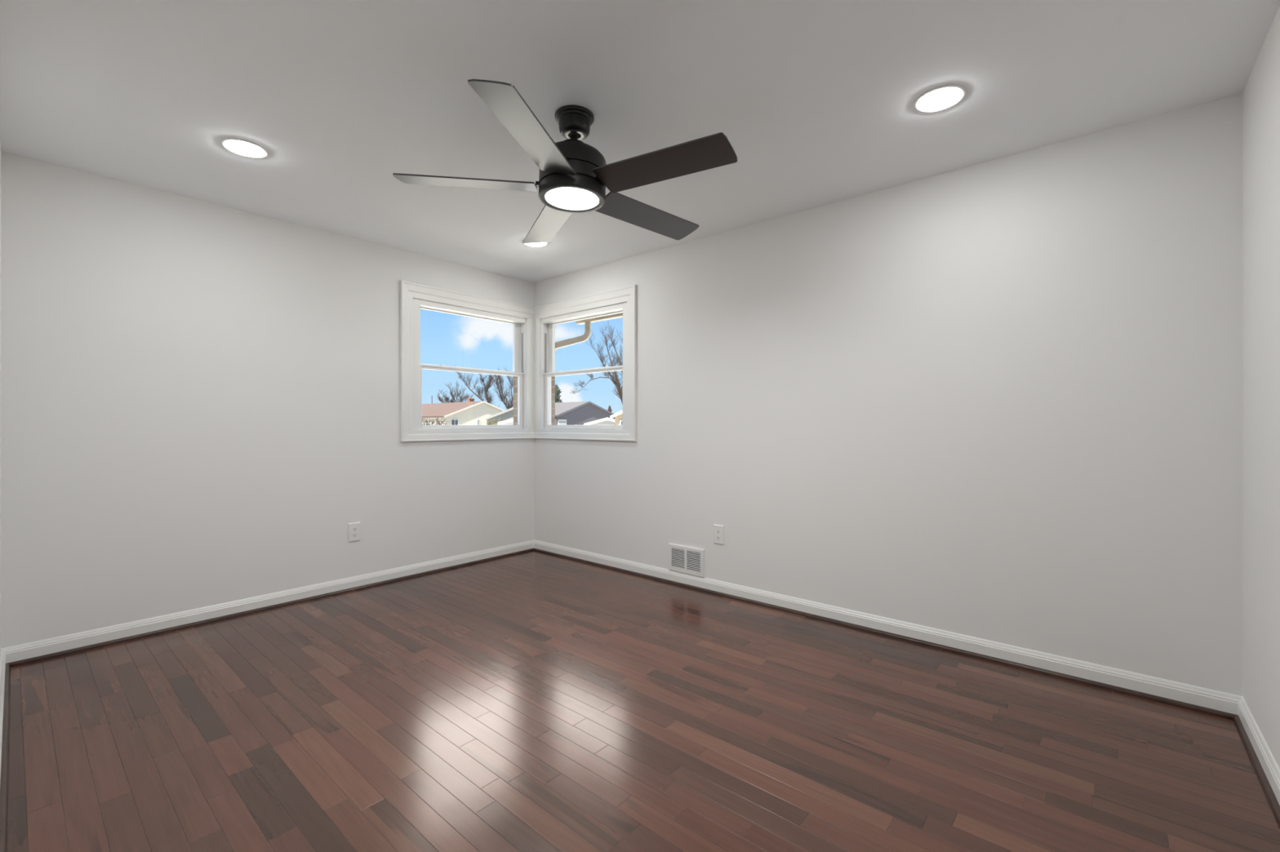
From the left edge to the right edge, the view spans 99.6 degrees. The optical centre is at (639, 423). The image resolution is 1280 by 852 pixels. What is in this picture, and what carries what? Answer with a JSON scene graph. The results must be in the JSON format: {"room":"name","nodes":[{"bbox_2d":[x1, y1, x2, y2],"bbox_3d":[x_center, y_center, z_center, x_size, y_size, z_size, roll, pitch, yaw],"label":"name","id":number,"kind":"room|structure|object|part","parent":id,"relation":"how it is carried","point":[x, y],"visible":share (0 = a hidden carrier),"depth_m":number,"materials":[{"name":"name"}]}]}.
{"room":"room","nodes":[
{"label":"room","id":0,"kind":"room"},
{"bbox_2d":[0,137,0,659],"bbox_3d":[-1.410,-0.067,1.079,4.364,2.440,0.150,0,0,41],"label":"wall","id":1,"kind":"structure","parent":0,"point":[0,138],"depth_m":2.44,"materials":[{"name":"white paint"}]},
{"bbox_2d":[0,648,10,851],"bbox_3d":[-1.761,1.108,1.486,3.300,0.090,0.030,0,0,41],"label":"baseboard","id":2,"kind":"structure","parent":1,"relation":"attached to","point":[5,668],"depth_m":1.91,"materials":[{"name":"white paint"}]},
{"bbox_2d":[0,151,533,648],"bbox_3d":[-2.047,-0.067,3.780,0.120,2.440,3.420,0,0,41],"label":"wall","id":3,"kind":"structure","parent":0,"point":[200,400],"depth_m":3.12,"materials":[{"name":"white paint"}]},
{"bbox_2d":[1,540,533,667],"bbox_3d":[-1.980,1.108,3.742,0.030,0.090,3.150,0,0,41],"label":"baseboard","id":4,"kind":"structure","parent":3,"relation":"attached to","point":[31,652],"depth_m":3.21,"materials":[{"name":"white paint"}]},
{"bbox_2d":[348,522,360,542],"bbox_3d":[-1.981,0.754,3.757,0.009,0.128,0.080,0,0,41],"label":"electrical outlet","id":5,"kind":"object","parent":3,"relation":"attached to","point":[354,529],"visible":1,"depth_m":3.75,"materials":[{"name":"white plastic"}]},
{"bbox_2d":[400,280,533,442],"bbox_3d":[-1.411,-0.461,4.510,0.151,1.196,1.242,0,0,41],"label":"window","id":6,"kind":"structure","parent":3,"relation":"in","point":[414,296],"depth_m":4.35,"materials":[{"name":"white paint"}]},
{"bbox_3d":[-1.427,-0.683,4.564,0.030,0.492,0.985,0,0,41],"label":"sash","id":7,"kind":"part","parent":6,"relation":"part of","materials":[{"name":"clear glass"}]},
{"bbox_3d":[-1.416,-0.449,4.526,0.122,1.031,1.101,0,0,41],"label":"frame","id":8,"kind":"part","parent":6,"relation":"part of","materials":[{"name":"white plastic"}]},
{"bbox_3d":[-1.393,-0.202,4.537,0.041,0.511,0.994,0,0,41],"label":"sash","id":9,"kind":"part","parent":6,"relation":"part of","materials":[{"name":"white plastic"}]},
{"bbox_2d":[0,0,1279,282],"bbox_3d":[-0.808,-1.317,1.781,4.604,0.060,4.840,0,0,41],"label":"ceiling","id":10,"kind":"structure","parent":0,"point":[814,100],"depth_m":2.09,"materials":[{"name":"white paint"}]},
{"bbox_2d":[220,137,268,158],"bbox_3d":[-1.844,-1.280,2.527,0.183,0.013,0.183,0,0,41],"label":"recessed light","id":11,"kind":"object","parent":10,"relation":"in","point":[244,148],"visible":1,"depth_m":2.51,"materials":[{"name":"white paint"}]},
{"bbox_2d":[522,240,548,247],"bbox_3d":[-0.744,-1.280,3.845,0.183,0.013,0.183,0,0,41],"label":"recessed light","id":12,"kind":"object","parent":10,"relation":"in","point":[541,244],"visible":0.57,"depth_m":3.86,"materials":[{"name":"white paint"}]},
{"bbox_2d":[392,79,737,243],"bbox_3d":[-0.247,-1.109,2.269,1.362,0.355,1.355,0,0,41],"label":"ceiling fan","id":13,"kind":"object","parent":10,"relation":"hanging from","point":[574,175],"visible":1,"depth_m":2.14,"materials":[{"name":"black metal"}]},
{"bbox_3d":[-0.710,-0.991,2.226,0.558,0.051,0.151,0,0,-5],"label":"blade","id":14,"kind":"part","parent":13,"relation":"part of","materials":[{"name":"black wood"}]},
{"bbox_3d":[-0.378,-0.989,1.846,0.150,0.054,0.558,0,0,13],"label":"blade","id":15,"kind":"part","parent":13,"relation":"part of","materials":[{"name":"black wood"}]},
{"bbox_3d":[-0.451,-0.977,2.659,0.151,0.038,0.558,0,0,-23],"label":"blade","id":16,"kind":"part","parent":13,"relation":"part of","materials":[{"name":"black wood"}]},
{"bbox_3d":[0.041,-0.967,2.546,0.558,0.055,0.151,0,0,-41],"label":"blade","id":17,"kind":"part","parent":13,"relation":"part of","materials":[{"name":"black wood"}]},
{"bbox_3d":[0.085,-0.975,2.043,0.558,0.049,0.150,0,0,31],"label":"blade","id":18,"kind":"part","parent":13,"relation":"part of","materials":[{"name":"black wood"}]},
{"bbox_2d":[913,84,966,112],"bbox_3d":[1.185,-1.280,2.143,0.183,0.013,0.183,0,0,41],"label":"recessed light","id":19,"kind":"object","parent":10,"relation":"in","point":[940,98],"visible":1,"depth_m":2.13,"materials":[{"name":"white paint"}]},
{"bbox_2d":[7,551,1279,851],"bbox_3d":[-0.808,1.213,1.781,4.364,0.120,4.600,0,0,41],"label":"floor","id":20,"kind":"structure","parent":0,"point":[533,701],"depth_m":1.97,"materials":[{"name":"brown wood"}]},
{"bbox_2d":[533,93,1242,696],"bbox_3d":[0.773,-0.067,3.534,4.480,2.440,0.120,0,0,41],"label":"wall","id":21,"kind":"structure","parent":0,"point":[998,400],"depth_m":2.69,"materials":[{"name":"white paint"}]},
{"bbox_2d":[533,284,636,441],"bbox_3d":[-0.461,-0.461,4.583,1.242,1.196,0.151,0,0,41],"label":"window","id":22,"kind":"structure","parent":21,"relation":"in","point":[622,300],"depth_m":4.54,"materials":[{"name":"white paint"}]},
{"bbox_3d":[-0.483,-0.202,4.607,0.994,0.511,0.041,0,0,41],"label":"sash","id":23,"kind":"part","parent":22,"relation":"part of","materials":[{"name":"white plastic"}]},
{"bbox_3d":[-0.458,-0.449,4.599,1.101,1.031,0.122,0,0,41],"label":"frame","id":24,"kind":"part","parent":22,"relation":"part of","materials":[{"name":"white plastic"}]},
{"bbox_3d":[-0.453,-0.683,4.638,0.985,0.492,0.030,0,0,41],"label":"sash","id":25,"kind":"part","parent":22,"relation":"part of","materials":[{"name":"clear glass"}]},
{"bbox_2d":[668,543,704,577],"bbox_3d":[0.326,0.966,3.830,0.304,0.191,0.012,0,0,41],"label":"air vent","id":26,"kind":"object","parent":21,"relation":"in","point":[682,559],"visible":1,"depth_m":3.82,"materials":[{"name":"white metal"}]},
{"bbox_2d":[713,524,724,545],"bbox_3d":[0.531,0.751,3.657,0.080,0.128,0.009,0,0,41],"label":"electrical outlet","id":27,"kind":"object","parent":21,"relation":"attached to","point":[718,531],"visible":1,"depth_m":3.65,"materials":[{"name":"white plastic"}]},
{"bbox_2d":[533,539,1242,719],"bbox_3d":[0.680,1.108,3.515,4.364,0.090,0.030,0,0,41],"label":"baseboard","id":28,"kind":"structure","parent":21,"relation":"attached to","point":[1211,702],"depth_m":2.74,"materials":[{"name":"white paint"}]},
{"bbox_2d":[1242,4,1279,768],"bbox_3d":[0.933,-0.067,0.367,0.120,2.440,4.720,0,0,41],"label":"wall","id":29,"kind":"structure","parent":0,"point":[1261,92],"depth_m":1.84,"materials":[{"name":"white paint"}]},
{"bbox_2d":[1232,697,1279,828],"bbox_3d":[1.300,1.108,0.911,0.030,0.090,3.175,0,0,41],"label":"baseboard","id":30,"kind":"structure","parent":29,"relation":"attached to","point":[1265,767],"depth_m":1.80,"materials":[{"name":"white paint"}]},
{"label":"outside","id":31,"kind":"structure","parent":0,"visible":0},
{"bbox_3d":[-4.727,1.903,100.398,250.000,0.300,200.000,0,0,41],"label":"ground","id":32,"kind":"structure","parent":31,"visible":0},
{"bbox_2d":[422,416,449,425],"bbox_3d":[-19.137,0.526,50.012,3.316,2.475,1.849,0,0,-1],"label":"bare shrub","id":33,"kind":"object","parent":32,"relation":"on","point":[425,421],"visible":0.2,"depth_m":49.88,"materials":[{"name":"brown plant"}]},
{"bbox_2d":[435,380,474,403],"bbox_3d":[-32.512,-2.972,95.311,5.400,9.451,5.033,0,0,41],"label":"bare tree","id":34,"kind":"object","parent":32,"relation":"on","point":[465,397],"visible":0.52,"depth_m":94.86,"materials":[{"name":"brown plant"}]},
{"bbox_2d":[422,398,504,425],"bbox_3d":[-27.736,-0.857,77.844,18.540,5.220,11.400,0,0,41],"label":"house","id":35,"kind":"structure","parent":32,"relation":"on","point":[471,412],"depth_m":71.38,"materials":[{"name":"beige"}]},
{"bbox_3d":[-23.586,0.068,68.882,0.030,1.070,0.900,0,0,41],"label":"pane","id":36,"kind":"part","parent":35,"relation":"part of","materials":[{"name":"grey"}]},
{"bbox_2d":[454,371,499,407],"bbox_3d":[-26.549,-3.907,87.930,7.344,11.321,3.108,0,0,0],"label":"bare tree","id":37,"kind":"object","parent":32,"relation":"on","point":[487,385],"visible":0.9,"depth_m":87.67,"materials":[{"name":"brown plant"}]},
{"bbox_2d":[484,417,504,425],"bbox_3d":[-12.828,0.587,48.130,1.710,2.349,1.658,0,0,41],"label":"hedge","id":38,"kind":"object","parent":32,"relation":"on","point":[494,421],"visible":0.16,"depth_m":48.04,"materials":[{"name":"green plant"}]},
{"bbox_2d":[485,407,513,425],"bbox_3d":[-11.837,0.013,52.727,6.000,3.480,3.940,0,0,-13],"label":"garage","id":39,"kind":"structure","parent":32,"relation":"on","point":[507,415],"depth_m":50.68,"materials":[{"name":"grey"}]},
{"bbox_2d":[490,367,513,409],"bbox_3d":[-21.498,-3.610,85.973,5.021,10.750,3.443,0,0,36],"label":"bare tree","id":40,"kind":"object","parent":32,"relation":"on","point":[503,397],"visible":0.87,"depth_m":85.39,"materials":[{"name":"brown plant"}]},
{"bbox_2d":[497,418,513,425],"bbox_3d":[-10.294,0.633,46.350,3.600,2.240,3.140,0,0,-13],"label":"shed","id":41,"kind":"object","parent":32,"relation":"on","point":[510,422],"visible":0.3,"depth_m":44.68,"materials":[{"name":"grey"}]},
{"bbox_2d":[513,376,517,425],"bbox_3d":[-2.132,0.233,3.852,0.098,3.040,3.620,0,0,41],"label":"wall","id":42,"kind":"structure","parent":32,"relation":"on","point":[515,378],"depth_m":5.01,"materials":[{"name":"beige brick"}]},
{"bbox_2d":[551,376,555,425],"bbox_3d":[0.844,0.233,3.619,4.722,3.040,0.098,0,0,41],"label":"wall","id":43,"kind":"structure","parent":32,"relation":"on","point":[553,379],"depth_m":5.08,"materials":[{"name":"beige brick"}]},
{"bbox_2d":[555,384,562,402],"bbox_3d":[-11.446,-1.791,74.213,4.307,7.089,4.629,0,0,18],"label":"conifer","id":44,"kind":"object","parent":32,"relation":"on","point":[557,392],"visible":0.26,"depth_m":73.70,"materials":[{"name":"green plant"}]},
{"bbox_2d":[555,322,591,351],"bbox_3d":[-0.685,0.361,5.267,0.409,2.684,0.077,0,0,-1],"label":"downspout","id":45,"kind":"object","parent":32,"relation":"on","point":[585,336],"visible":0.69,"depth_m":5.23,"materials":[{"name":"beige metal"}]},
{"bbox_2d":[555,401,614,425],"bbox_3d":[-8.052,-0.352,61.933,6.540,4.210,9.300,0,0,41],"label":"house","id":46,"kind":"structure","parent":32,"relation":"on","point":[577,413],"depth_m":59.48,"materials":[{"name":"grey"}]},
{"bbox_2d":[570,322,622,402],"bbox_3d":[-2.780,-3.359,45.000,5.613,10.225,3.528,0,0,13],"label":"bare tree","id":47,"kind":"object","parent":32,"relation":"on","point":[617,360],"visible":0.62,"depth_m":44.52,"materials":[{"name":"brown plant"}]},
{"bbox_2d":[583,417,614,425],"bbox_3d":[-2.505,0.653,41.595,3.440,2.200,3.540,0,0,-3],"label":"shed","id":48,"kind":"object","parent":32,"relation":"on","point":[606,421],"visible":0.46,"depth_m":39.86,"materials":[{"name":"grey"}]},
{"bbox_2d":[609,410,622,425],"bbox_3d":[1.105,-0.102,36.515,6.100,3.710,3.540,0,0,-1],"label":"house","id":49,"kind":"structure","parent":32,"relation":"on","point":[618,416],"depth_m":34.99,"materials":[{"name":"beige"}]},
{"bbox_3d":[-0.783,-1.722,1.694,4.985,1.350,5.700,0,0,41],"label":"roof","id":50,"kind":"structure","parent":0,"visible":0},
{"bbox_2d":[575,312,622,324],"bbox_3d":[1.187,-1.039,3.843,4.692,0.115,0.116,0,0,41],"label":"rain gutter","id":51,"kind":"object","parent":50,"relation":"attached to","point":[617,315],"visible":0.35,"depth_m":5.12,"materials":[{"name":"beige metal"}]}
]}

